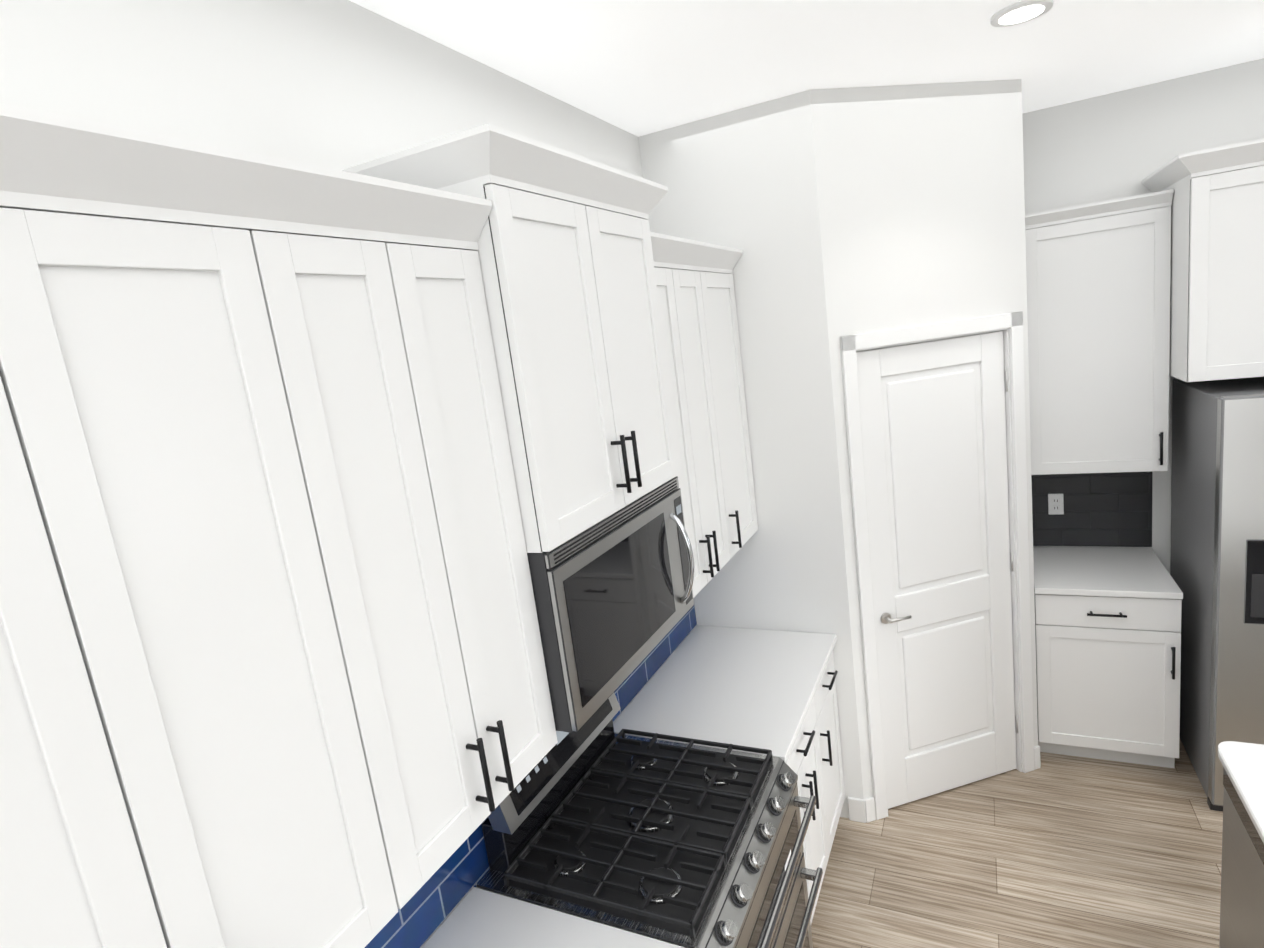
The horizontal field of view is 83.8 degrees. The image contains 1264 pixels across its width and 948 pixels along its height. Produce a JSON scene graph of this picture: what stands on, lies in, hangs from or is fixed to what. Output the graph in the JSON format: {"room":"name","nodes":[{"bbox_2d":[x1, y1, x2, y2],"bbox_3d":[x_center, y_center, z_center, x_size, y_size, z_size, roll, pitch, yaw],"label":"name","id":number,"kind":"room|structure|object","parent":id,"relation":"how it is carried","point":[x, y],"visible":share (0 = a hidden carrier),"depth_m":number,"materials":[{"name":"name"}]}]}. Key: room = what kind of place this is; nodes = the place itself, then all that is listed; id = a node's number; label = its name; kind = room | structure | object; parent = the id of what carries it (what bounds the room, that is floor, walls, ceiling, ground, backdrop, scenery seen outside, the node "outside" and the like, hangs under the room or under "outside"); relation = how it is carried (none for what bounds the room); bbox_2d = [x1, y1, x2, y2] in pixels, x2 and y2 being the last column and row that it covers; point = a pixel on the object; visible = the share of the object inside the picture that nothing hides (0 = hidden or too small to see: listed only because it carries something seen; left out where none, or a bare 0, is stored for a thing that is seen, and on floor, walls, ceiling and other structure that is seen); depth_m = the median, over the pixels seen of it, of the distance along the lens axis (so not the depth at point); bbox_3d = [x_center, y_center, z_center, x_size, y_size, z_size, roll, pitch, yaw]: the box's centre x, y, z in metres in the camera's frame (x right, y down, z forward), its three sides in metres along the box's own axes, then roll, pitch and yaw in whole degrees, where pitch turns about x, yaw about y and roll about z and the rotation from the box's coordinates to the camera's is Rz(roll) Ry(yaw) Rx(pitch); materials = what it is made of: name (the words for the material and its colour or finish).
{"room":"kitchen","nodes":[
{"label":"kitchen","id":0,"kind":"room"},
{"bbox_2d":[0,0,695,947],"bbox_3d":[-0.794,0.592,1.321,0.120,3.120,7.460,-2,12,27],"label":"wall","id":1,"kind":"structure","parent":0,"point":[338,84],"depth_m":1.43,"materials":[{"name":"white paint"}]},
{"bbox_2d":[0,103,557,947],"bbox_3d":[-0.643,0.181,1.063,0.400,1.197,1.219,-2,12,27],"label":"upper cabinet","id":2,"kind":"object","parent":1,"relation":"attached to","point":[272,669],"visible":1,"depth_m":0.96,"materials":[{"name":"white paint"}]},
{"bbox_2d":[342,123,678,552],"bbox_3d":[-0.229,-0.323,1.867,0.455,0.854,0.865,-2,12,27],"label":"upper cabinet","id":3,"kind":"object","parent":1,"relation":"attached to","point":[565,254],"visible":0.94,"depth_m":1.63,"materials":[{"name":"white paint"}]},
{"bbox_2d":[527,476,693,732],"bbox_3d":[-0.141,0.308,1.982,0.459,0.434,0.762,-2,12,27],"label":"microwave","id":4,"kind":"object","parent":3,"relation":"attached to","point":[613,598],"visible":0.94,"depth_m":1.76,"materials":[{"name":"grey metal"}]},
{"bbox_2d":[365,605,696,947],"bbox_3d":[-0.466,0.929,1.815,0.004,0.700,3.499,-2,12,27],"label":"backsplash","id":5,"kind":"structure","parent":1,"relation":"attached to","point":[421,915],"depth_m":1.82,"materials":[{"name":"tile"}]},
{"bbox_2d":[650,232,757,597],"bbox_3d":[0.150,-0.226,2.680,0.400,1.197,0.941,-2,12,27],"label":"upper cabinet","id":6,"kind":"object","parent":1,"relation":"attached to","point":[697,305],"visible":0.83,"depth_m":2.60,"materials":[{"name":"white paint"}]},
{"bbox_2d":[638,89,863,817],"bbox_3d":[0.562,0.070,3.156,0.740,3.120,0.110,-2,12,27],"label":"wall","id":7,"kind":"structure","parent":0,"point":[744,179],"depth_m":2.95,"materials":[{"name":"white paint"}]},
{"bbox_2d":[847,797,865,822],"bbox_3d":[1.029,1.538,3.226,0.074,0.115,0.014,-2,12,27],"label":"baseboard","id":8,"kind":"structure","parent":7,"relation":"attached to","point":[856,808],"depth_m":3.22,"materials":[{"name":"white wood"}]},
{"bbox_2d":[349,0,1263,136],"bbox_3d":[1.727,-1.079,-0.336,6.380,0.100,7.660,-2,12,27],"label":"ceiling","id":9,"kind":"structure","parent":0,"point":[638,68],"depth_m":2.31,"materials":[{"name":"white paint"}]},
{"bbox_2d":[990,0,1052,27],"bbox_3d":[1.202,-1.423,2.175,0.170,0.013,0.170,-2,12,27],"label":"recessed light","id":10,"kind":"object","parent":9,"relation":"in","point":[1020,12],"visible":0.96,"depth_m":2.16,"materials":[{"name":"white plastic"}]},
{"bbox_2d":[810,79,1037,819],"bbox_3d":[1.317,-0.017,3.096,0.958,3.120,0.126,-10,11,-13],"label":"wall","id":11,"kind":"structure","parent":0,"point":[920,192],"depth_m":2.89,"materials":[{"name":"white paint"}]},
{"bbox_2d":[856,331,1016,808],"bbox_3d":[1.389,0.468,3.176,0.573,2.111,0.496,-2,12,27],"label":"pantry door","id":12,"kind":"structure","parent":11,"relation":"in","point":[933,419],"depth_m":3.15,"materials":[{"name":"white wood"}]},
{"bbox_2d":[864,746,1040,822],"bbox_3d":[1.523,1.455,3.319,0.958,0.115,0.014,-10,11,-13],"label":"baseboard","id":13,"kind":"structure","parent":11,"relation":"attached to","point":[870,809],"depth_m":3.21,"materials":[{"name":"white wood"}]},
{"bbox_2d":[811,739,1222,947],"bbox_3d":[2.139,2.059,0.252,6.380,0.100,7.660,-2,12,27],"label":"floor","id":14,"kind":"structure","parent":0,"point":[1060,851],"depth_m":2.86,"materials":[{"name":"brown wood"}]},
{"bbox_2d":[477,693,822,947],"bbox_3d":[0.119,1.305,2.106,0.747,1.210,0.759,-2,12,27],"label":"gas range","id":15,"kind":"object","parent":14,"relation":"on","point":[595,818],"visible":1,"depth_m":1.97,"materials":[{"name":"grey metal"}]},
{"bbox_2d":[786,651,844,923],"bbox_3d":[0.470,1.278,2.902,0.673,0.883,0.941,-2,12,27],"label":"base cabinet","id":16,"kind":"object","parent":14,"relation":"on","point":[814,763],"visible":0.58,"depth_m":2.81,"materials":[{"name":"white paint"}]},
{"bbox_2d":[613,625,836,762],"bbox_3d":[0.403,0.832,2.823,0.654,0.032,0.942,-2,12,27],"label":"countertop","id":17,"kind":"structure","parent":16,"relation":"on","point":[754,688],"depth_m":2.73,"materials":[{"name":"white stone"}]},
{"bbox_2d":[1034,592,1181,767],"bbox_3d":[2.324,0.918,3.524,0.559,0.883,0.659,-2,12,27],"label":"base cabinet","id":18,"kind":"object","parent":14,"relation":"on","point":[1108,672],"visible":0.85,"depth_m":3.26,"materials":[{"name":"white paint"}]},
{"bbox_2d":[1033,546,1182,598],"bbox_3d":[2.271,0.469,3.450,0.559,0.032,0.635,-2,12,27],"label":"countertop","id":19,"kind":"structure","parent":18,"relation":"on","point":[1138,572],"depth_m":3.37,"materials":[{"name":"white stone"}]},
{"bbox_2d":[1170,377,1263,811],"bbox_3d":[2.927,0.483,2.967,0.910,1.780,0.872,-2,12,27],"label":"refrigerator","id":20,"kind":"object","parent":14,"relation":"on","point":[1217,532],"visible":0.96,"depth_m":2.89,"materials":[{"name":"grey metal"}]},
{"bbox_3d":[-0.441,1.746,1.044,0.673,0.883,1.769,-2,12,27],"label":"base cabinet","id":21,"kind":"object","parent":14,"relation":"on","visible":0},
{"bbox_2d":[422,887,684,947],"bbox_3d":[-0.508,1.300,0.964,0.654,0.032,1.768,-2,12,27],"label":"countertop","id":22,"kind":"structure","parent":21,"relation":"on","point":[478,918],"depth_m":1.72,"materials":[{"name":"white stone"}]},
{"bbox_3d":[1.741,1.436,1.169,0.859,0.883,1.800,-2,12,27],"label":"cabinet","id":23,"kind":"object","parent":14,"relation":"on","visible":0},
{"bbox_2d":[1218,741,1263,842],"bbox_3d":[1.874,1.087,1.016,1.210,0.246,1.860,-2,12,27],"label":"countertop","id":24,"kind":"structure","parent":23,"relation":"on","point":[1242,763],"depth_m":1.93,"materials":[{"name":"white stone"}]},
{"bbox_2d":[1219,767,1263,947],"bbox_3d":[1.912,1.303,1.710,0.626,0.857,0.594,-2,12,27],"label":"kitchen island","id":25,"kind":"object","parent":23,"relation":"in","point":[1242,902],"visible":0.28,"depth_m":1.93,"materials":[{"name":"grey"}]},
{"bbox_2d":[856,58,1263,573],"bbox_3d":[2.209,-0.254,3.734,3.350,3.120,0.120,-2,12,27],"label":"wall","id":26,"kind":"structure","parent":0,"point":[1115,145],"depth_m":3.30,"materials":[{"name":"white paint"}]},
{"bbox_2d":[1048,494,1063,514],"bbox_3d":[2.250,0.160,3.741,0.070,0.114,0.008,-2,12,27],"label":"electrical outlet","id":27,"kind":"object","parent":26,"relation":"attached to","point":[1055,503],"visible":1,"depth_m":3.74,"materials":[{"name":"white plastic"}]},
{"bbox_2d":[1031,471,1152,546],"bbox_3d":[2.376,0.152,3.684,0.563,0.473,0.004,-2,12,27],"label":"backsplash","id":28,"kind":"structure","parent":26,"relation":"attached to","point":[1108,509],"depth_m":3.67,"materials":[{"name":"grey tile"}]},
{"bbox_2d":[1025,189,1173,474],"bbox_3d":[2.183,-0.632,3.357,0.559,1.222,0.389,-2,12,27],"label":"upper cabinet","id":29,"kind":"object","parent":26,"relation":"attached to","point":[1098,276],"visible":0.9,"depth_m":3.21,"materials":[{"name":"white paint"}]},
{"bbox_2d":[1142,139,1263,381],"bbox_3d":[2.775,-0.883,2.832,1.080,0.882,0.690,-2,12,27],"label":"upper cabinet","id":30,"kind":"object","parent":26,"relation":"attached to","point":[1217,280],"visible":0.98,"depth_m":2.76,"materials":[{"name":"white paint"}]}
]}

